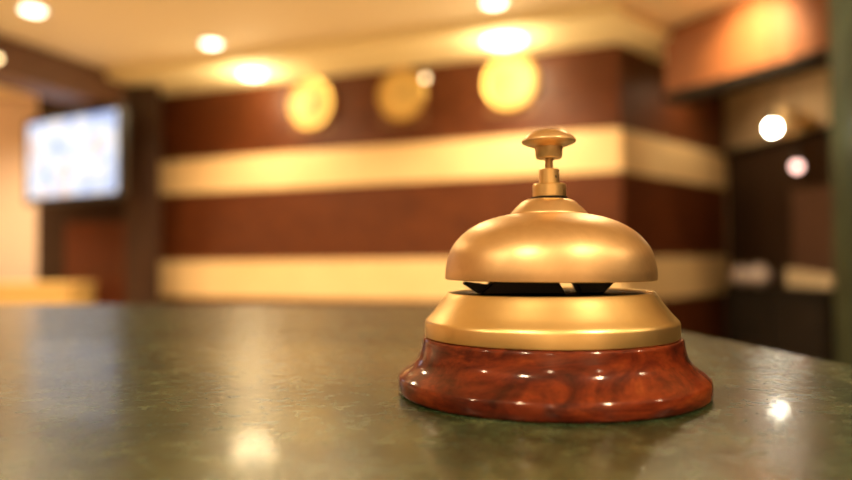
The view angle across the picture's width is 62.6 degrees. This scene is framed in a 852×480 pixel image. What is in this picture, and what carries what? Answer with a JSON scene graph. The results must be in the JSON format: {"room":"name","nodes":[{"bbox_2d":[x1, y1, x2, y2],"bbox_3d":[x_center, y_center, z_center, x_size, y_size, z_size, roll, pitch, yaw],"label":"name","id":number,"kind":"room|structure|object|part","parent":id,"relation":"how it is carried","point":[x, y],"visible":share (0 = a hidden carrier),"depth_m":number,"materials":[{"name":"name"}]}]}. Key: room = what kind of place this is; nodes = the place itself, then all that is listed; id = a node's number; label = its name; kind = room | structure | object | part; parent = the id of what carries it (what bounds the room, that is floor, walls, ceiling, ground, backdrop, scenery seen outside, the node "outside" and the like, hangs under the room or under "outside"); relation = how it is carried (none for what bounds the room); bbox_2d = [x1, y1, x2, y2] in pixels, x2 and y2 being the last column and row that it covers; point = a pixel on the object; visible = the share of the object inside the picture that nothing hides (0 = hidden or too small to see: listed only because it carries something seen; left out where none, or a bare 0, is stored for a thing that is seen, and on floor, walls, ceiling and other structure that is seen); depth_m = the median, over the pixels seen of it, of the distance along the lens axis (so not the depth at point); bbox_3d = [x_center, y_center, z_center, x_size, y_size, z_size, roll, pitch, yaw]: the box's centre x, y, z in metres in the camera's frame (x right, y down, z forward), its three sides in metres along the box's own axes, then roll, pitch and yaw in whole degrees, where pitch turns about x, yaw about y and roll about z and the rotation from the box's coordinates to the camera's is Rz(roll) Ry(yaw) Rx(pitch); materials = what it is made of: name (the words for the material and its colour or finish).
{"room":"hotel lobby","nodes":[
{"label":"hotel lobby","id":0,"kind":"room"},
{"bbox_2d":[0,97,37,281],"bbox_3d":[-3.592,0.023,6.213,2.815,2.542,0.230,-1,-2,0],"label":"wall","id":1,"kind":"structure","parent":0,"point":[18,220],"depth_m":6.11,"materials":[{"name":"beige paint"}]},
{"bbox_2d":[25,104,127,204],"bbox_3d":[-2.608,-0.633,5.648,1.167,0.690,0.570,-1,-2,29],"label":"television","id":2,"kind":"object","parent":1,"relation":"attached to","point":[77,156],"visible":1,"depth_m":5.37,"materials":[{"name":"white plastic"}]},
{"bbox_3d":[-2.726,-0.645,5.439,1.157,0.664,0.060,-1,-2,29],"label":"casing","id":3,"kind":"part","parent":2,"relation":"part of","materials":[{"name":"black plastic"}]},
{"bbox_2d":[37,95,125,281],"bbox_3d":[-2.856,-0.419,6.092,1.035,1.679,0.034,-1,-2,0],"label":"trim","id":4,"kind":"structure","parent":1,"relation":"attached to","point":[51,218],"depth_m":6.07,"materials":[{"name":"brown wood"}]},
{"bbox_2d":[64,222,124,303],"bbox_3d":[-2.732,0.562,6.019,0.736,1.438,0.058,-1,-2,0],"label":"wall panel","id":5,"kind":"structure","parent":1,"relation":"attached to","point":[93,251],"depth_m":6.00,"materials":[{"name":"red wood"}]},
{"bbox_2d":[125,85,160,303],"bbox_3d":[-2.203,-0.002,5.763,0.262,2.542,0.664,-1,-2,0],"label":"pillar","id":6,"kind":"structure","parent":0,"point":[143,102],"depth_m":5.44,"materials":[{"name":"brown wood"}]},
{"bbox_2d":[0,0,738,96],"bbox_3d":[-0.213,-1.448,1.840,9.600,0.100,10.800,-1,-2,0],"label":"ceiling","id":7,"kind":"structure","parent":0,"point":[104,34],"depth_m":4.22,"materials":[{"name":"beige paint"}]},
{"bbox_2d":[16,3,49,14],"bbox_3d":[-2.243,-1.307,3.994,0.170,0.028,0.170,-1,-2,0],"label":"recessed light","id":8,"kind":"object","parent":7,"relation":"in","point":[29,8],"visible":1,"depth_m":3.96,"materials":[{"name":"beige"}]},
{"bbox_2d":[21,7,44,14],"bbox_3d":[-2.243,-1.306,3.994,0.124,0.026,0.124,0,-2,0],"label":"diffuser","id":9,"kind":"object","parent":8,"relation":"attached to","point":[29,10],"depth_m":3.97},
{"bbox_2d":[0,34,124,108],"bbox_3d":[-3.203,-1.203,3.388,0.300,0.253,4.480,-1,-2,19],"label":"ceiling beam","id":10,"kind":"structure","parent":7,"relation":"attached to","point":[27,68],"depth_m":4.87,"materials":[{"name":"brown wood"}]},
{"bbox_2d":[198,38,224,47],"bbox_3d":[-1.420,-1.297,4.637,0.170,0.028,0.170,-1,-2,0],"label":"recessed light","id":11,"kind":"object","parent":7,"relation":"in","point":[208,42],"visible":1,"depth_m":4.60,"materials":[{"name":"beige"}]},
{"bbox_2d":[202,41,220,47],"bbox_3d":[-1.420,-1.296,4.637,0.124,0.026,0.124,0,-2,0],"label":"diffuser","id":12,"kind":"object","parent":11,"relation":"attached to","point":[213,44],"depth_m":4.61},
{"bbox_2d":[237,69,267,78],"bbox_3d":[-1.276,-1.208,5.141,0.221,0.046,0.221,-1,-2,0],"label":"soffit light","id":13,"kind":"object","parent":7,"relation":"attached to","point":[246,73],"visible":1,"depth_m":5.09,"materials":[{"name":"beige"}]},
{"bbox_2d":[239,71,264,78],"bbox_3d":[-1.276,-1.207,5.141,0.190,0.044,0.190,0,-2,0],"label":"diffuser","id":14,"kind":"object","parent":13,"relation":"attached to","point":[246,74],"depth_m":5.09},
{"bbox_2d":[479,0,508,7],"bbox_3d":[0.383,-1.331,3.936,0.170,0.028,0.170,-1,-2,0],"label":"recessed light","id":15,"kind":"object","parent":7,"relation":"in","point":[486,3],"visible":1,"depth_m":3.92,"materials":[{"name":"beige"}]},
{"bbox_2d":[483,0,504,6],"bbox_3d":[0.383,-1.331,3.936,0.124,0.026,0.124,0,-2,0],"label":"diffuser","id":16,"kind":"object","parent":15,"relation":"attached to","point":[486,3],"depth_m":3.92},
{"bbox_2d":[479,31,528,48],"bbox_3d":[0.492,-1.244,4.405,0.314,0.046,0.314,-1,-2,0],"label":"soffit light","id":17,"kind":"object","parent":7,"relation":"attached to","point":[500,39],"visible":1,"depth_m":4.34,"materials":[{"name":"beige"}]},
{"bbox_2d":[766,0,778,132],"bbox_3d":[1.239,-0.887,2.525,0.080,1.009,0.080,-1,-2,0],"label":"pendant lamp","id":18,"kind":"object","parent":7,"relation":"hanging from","point":[772,127],"visible":1,"depth_m":2.51,"materials":[{"name":"white glass"}]},
{"bbox_3d":[1.239,-0.908,2.525,0.004,0.911,0.004,0,-2,0],"label":"cord","id":19,"kind":"part","parent":18,"relation":"part of","materials":[{"name":"black plastic"}]},
{"bbox_2d":[769,111,775,122],"bbox_3d":[1.243,-0.441,2.513,0.024,0.044,0.024,0,-2,0],"label":"socket","id":20,"kind":"object","parent":18,"relation":"attached to","point":[772,115],"depth_m":2.50,"materials":[{"name":"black ceramic"}]},
{"bbox_3d":[1.244,-0.403,2.512,0.040,0.040,0.040,0,-2,0],"label":"bulb","id":21,"kind":"part","parent":18,"relation":"part of","materials":[{"name":"white glass"}]},
{"bbox_2d":[792,1,801,170],"bbox_3d":[1.803,-0.854,3.424,0.080,1.036,0.080,-1,-2,0],"label":"pendant lamp","id":22,"kind":"object","parent":7,"relation":"hanging from","point":[796,166],"visible":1,"depth_m":3.41,"materials":[{"name":"white glass"}]},
{"bbox_3d":[1.802,-0.877,3.425,0.004,0.934,0.004,0,-2,0],"label":"cord","id":23,"kind":"part","parent":22,"relation":"part of","materials":[{"name":"black plastic"}]},
{"bbox_2d":[794,154,799,162],"bbox_3d":[1.807,-0.398,3.412,0.026,0.044,0.026,0,-2,0],"label":"socket","id":24,"kind":"object","parent":22,"relation":"attached to","point":[796,157],"depth_m":3.40,"materials":[{"name":"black ceramic"}]},
{"bbox_3d":[1.807,-0.358,3.411,0.044,0.044,0.044,0,-2,0],"label":"bulb","id":25,"kind":"part","parent":22,"relation":"part of","materials":[{"name":"white glass"}]},
{"bbox_2d":[160,43,726,339],"bbox_3d":[0.132,-0.024,5.695,4.680,2.542,2.415,-1,-2,0],"label":"wall","id":26,"kind":"structure","parent":0,"point":[612,86],"depth_m":5.15,"materials":[{"name":"brown wood"}]},
{"bbox_2d":[289,79,332,134],"bbox_3d":[-0.869,-1.018,5.303,0.381,0.410,0.050,-1,-2,21],"label":"wall clock","id":27,"kind":"object","parent":26,"relation":"attached to","point":[311,100],"visible":1,"depth_m":5.29,"materials":[{"name":"gold metal"}]},
{"bbox_2d":[377,68,426,126],"bbox_3d":[-0.173,-1.031,5.035,0.381,0.410,0.050,-1,-2,21],"label":"wall clock","id":28,"kind":"object","parent":26,"relation":"attached to","point":[401,95],"visible":1,"depth_m":5.02,"materials":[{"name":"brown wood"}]},
{"bbox_2d":[423,75,430,81],"bbox_3d":[0.004,-1.140,4.954,0.040,0.040,0.078,-1,-2,21],"label":"wall spotlight","id":29,"kind":"object","parent":26,"relation":"attached to","point":[425,78],"visible":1,"depth_m":4.93,"materials":[{"name":"gold metal"}]},
{"bbox_2d":[160,128,726,194],"bbox_3d":[0.130,-0.553,5.171,4.690,0.276,1.364,-1,-2,0],"label":"trim","id":30,"kind":"structure","parent":26,"relation":"attached to","point":[617,149],"depth_m":5.06,"materials":[{"name":"beige paint"}]},
{"bbox_2d":[160,256,728,300],"bbox_3d":[0.137,0.285,5.148,4.690,0.296,1.364,-1,-2,0],"label":"trim","id":31,"kind":"structure","parent":26,"relation":"attached to","point":[352,279],"depth_m":5.26,"materials":[{"name":"beige paint"}]},
{"bbox_2d":[484,54,538,116],"bbox_3d":[0.578,-1.054,4.745,0.381,0.410,0.050,-1,-2,21],"label":"wall clock","id":32,"kind":"object","parent":26,"relation":"attached to","point":[511,82],"visible":1,"depth_m":4.74,"materials":[{"name":"gold metal"}]},
{"bbox_2d":[771,107,812,135],"bbox_3d":[2.505,-0.811,4.805,0.260,0.160,0.210,0,-2,-10],"label":"wall sconce","id":33,"kind":"object","parent":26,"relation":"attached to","point":[785,117],"visible":0.88,"depth_m":4.73,"materials":[{"name":"gold metal"}]},
{"bbox_3d":[2.603,-0.811,4.823,0.060,0.100,0.100,0,-2,-10],"label":"plate","id":34,"kind":"part","parent":33,"relation":"part of","materials":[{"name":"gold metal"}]},
{"bbox_2d":[664,0,827,93],"bbox_3d":[2.103,-1.167,3.440,0.140,0.414,2.367,0,-2,-26],"label":"header beam","id":35,"kind":"structure","parent":0,"point":[733,38],"depth_m":3.95,"materials":[{"name":"orange wood"}]},
{"bbox_2d":[663,47,828,105],"bbox_3d":[2.106,-0.931,3.433,0.170,0.058,2.367,0,-2,-26],"label":"trim","id":36,"kind":"structure","parent":35,"relation":"attached to","point":[816,60],"depth_m":3.91,"materials":[{"name":"black wood"}]},
{"bbox_2d":[724,68,829,263],"bbox_3d":[3.385,-0.179,1.028,0.150,2.542,9.627,0,-2,-10],"label":"wall","id":37,"kind":"structure","parent":0,"point":[746,111],"depth_m":5.26,"materials":[{"name":"beige paint"}]},
{"bbox_2d":[723,125,829,157],"bbox_3d":[3.246,-0.824,1.195,0.060,0.046,9.167,0,-2,-10],"label":"trim","id":38,"kind":"structure","parent":37,"relation":"attached to","point":[825,129],"depth_m":5.05,"materials":[{"name":"black wood"}]},
{"bbox_2d":[727,133,831,285],"bbox_3d":[3.269,0.148,1.171,0.030,1.898,9.167,0,-2,-10],"label":"trim","id":39,"kind":"structure","parent":37,"relation":"attached to","point":[760,183],"depth_m":5.18,"materials":[{"name":"brown wood"}]},
{"bbox_2d":[791,185,833,273],"bbox_3d":[2.617,0.423,4.718,0.020,1.553,0.380,0,-2,-10],"label":"trim","id":40,"kind":"structure","parent":37,"relation":"attached to","point":[812,224],"depth_m":4.71,"materials":[{"name":"brown wood"}]},
{"bbox_3d":[-0.190,1.194,1.768,9.600,0.100,10.800,0,-2,0],"label":"floor","id":41,"kind":"structure","parent":0,"visible":0},
{"bbox_2d":[0,281,96,303],"bbox_3d":[-3.443,0.802,5.409,1.594,0.938,0.450,-1,-2,0],"label":"desk","id":42,"kind":"object","parent":41,"relation":"on","point":[73,292],"visible":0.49,"depth_m":5.21,"materials":[{"name":"brown wood"}]},
{"bbox_2d":[0,304,851,479],"bbox_3d":[-0.519,0.576,0.123,1.652,1.050,1.518,-1,-2,0],"label":"countertop","id":43,"kind":"structure","parent":41,"relation":"on","point":[88,391],"depth_m":0.19,"materials":[{"name":"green stone"}]},
{"bbox_2d":[398,129,713,423],"bbox_3d":[0.041,0.006,0.232,0.100,0.086,0.100,0,-2,-21],"label":"bell","id":44,"kind":"object","parent":43,"relation":"on","point":[521,345],"visible":1,"depth_m":0.20,"materials":[{"name":"aged brass"},{"name":"polished brass"},{"name":"red-brown burl wood"}]},
{"bbox_3d":[0.041,-0.032,0.233,0.018,0.010,0.018,0,-2,0],"label":"knob","id":45,"kind":"part","parent":44,"relation":"part of","materials":[{"name":"gold metal"}]},
{"bbox_3d":[0.041,-0.026,0.233,0.003,0.005,0.003,1,-2,-39],"label":"plunger stem","id":46,"kind":"part","parent":44,"relation":"part of","materials":[{"name":"gold metal"}]},
{"bbox_2d":[531,196,567,198],"bbox_3d":[0.041,-0.013,0.233,0.012,0.001,0.012,0,-2,0],"label":"washer","id":47,"kind":"object","parent":44,"relation":"in","point":[534,197],"depth_m":0.23,"materials":[{"name":"gold metal"}]},
{"bbox_3d":[0.041,0.019,0.232,0.065,0.003,0.065,0,-2,0],"label":"plate","id":48,"kind":"part","parent":44,"relation":"part of","materials":[{"name":"black metal"}]},
{"bbox_2d":[723,285,835,361],"bbox_3d":[2.428,0.760,4.686,0.335,0.880,1.030,0,-2,-10],"label":"base cabinet","id":49,"kind":"object","parent":41,"relation":"on","point":[794,321],"visible":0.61,"depth_m":4.52,"materials":[{"name":"black wood"}]},
{"bbox_2d":[731,265,749,285],"bbox_3d":[2.304,0.259,5.105,0.151,0.146,0.151,-1,-2,0],"label":"vase","id":50,"kind":"object","parent":49,"relation":"on","point":[738,275],"visible":0.84,"depth_m":5.06,"materials":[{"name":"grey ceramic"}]},
{"bbox_3d":[2.252,0.762,4.906,0.016,0.720,0.470,0,-2,-10],"label":"door","id":51,"kind":"part","parent":49,"relation":"part of","materials":[{"name":"black wood"}]},
{"bbox_2d":[746,265,772,286],"bbox_3d":[2.339,0.250,4.908,0.170,0.153,0.170,-1,-2,0],"label":"vase","id":52,"kind":"object","parent":49,"relation":"on","point":[759,275],"visible":1,"depth_m":4.85,"materials":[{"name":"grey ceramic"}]},
{"bbox_3d":[2.338,0.748,4.418,0.016,0.720,0.470,0,-2,-10],"label":"door","id":53,"kind":"part","parent":49,"relation":"part of","materials":[{"name":"black wood"}]},
{"bbox_2d":[777,269,833,290],"bbox_3d":[2.449,0.249,4.460,0.160,0.128,0.420,0,-2,-10],"label":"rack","id":54,"kind":"object","parent":49,"relation":"on","point":[795,278],"visible":0.96,"depth_m":4.43,"materials":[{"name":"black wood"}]},
{"bbox_2d":[777,286,833,290],"bbox_3d":[2.449,0.307,4.458,0.160,0.012,0.420,0,-2,-10],"label":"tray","id":55,"kind":"object","parent":54,"relation":"on","point":[821,288],"depth_m":4.39,"materials":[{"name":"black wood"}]},
{"bbox_2d":[827,0,851,364],"bbox_3d":[1.759,-0.127,2.434,0.690,2.542,0.690,-1,-2,0],"label":"marble column","id":56,"kind":"structure","parent":41,"relation":"on","point":[839,12],"depth_m":2.46,"materials":[{"name":"green stone"}]}
]}

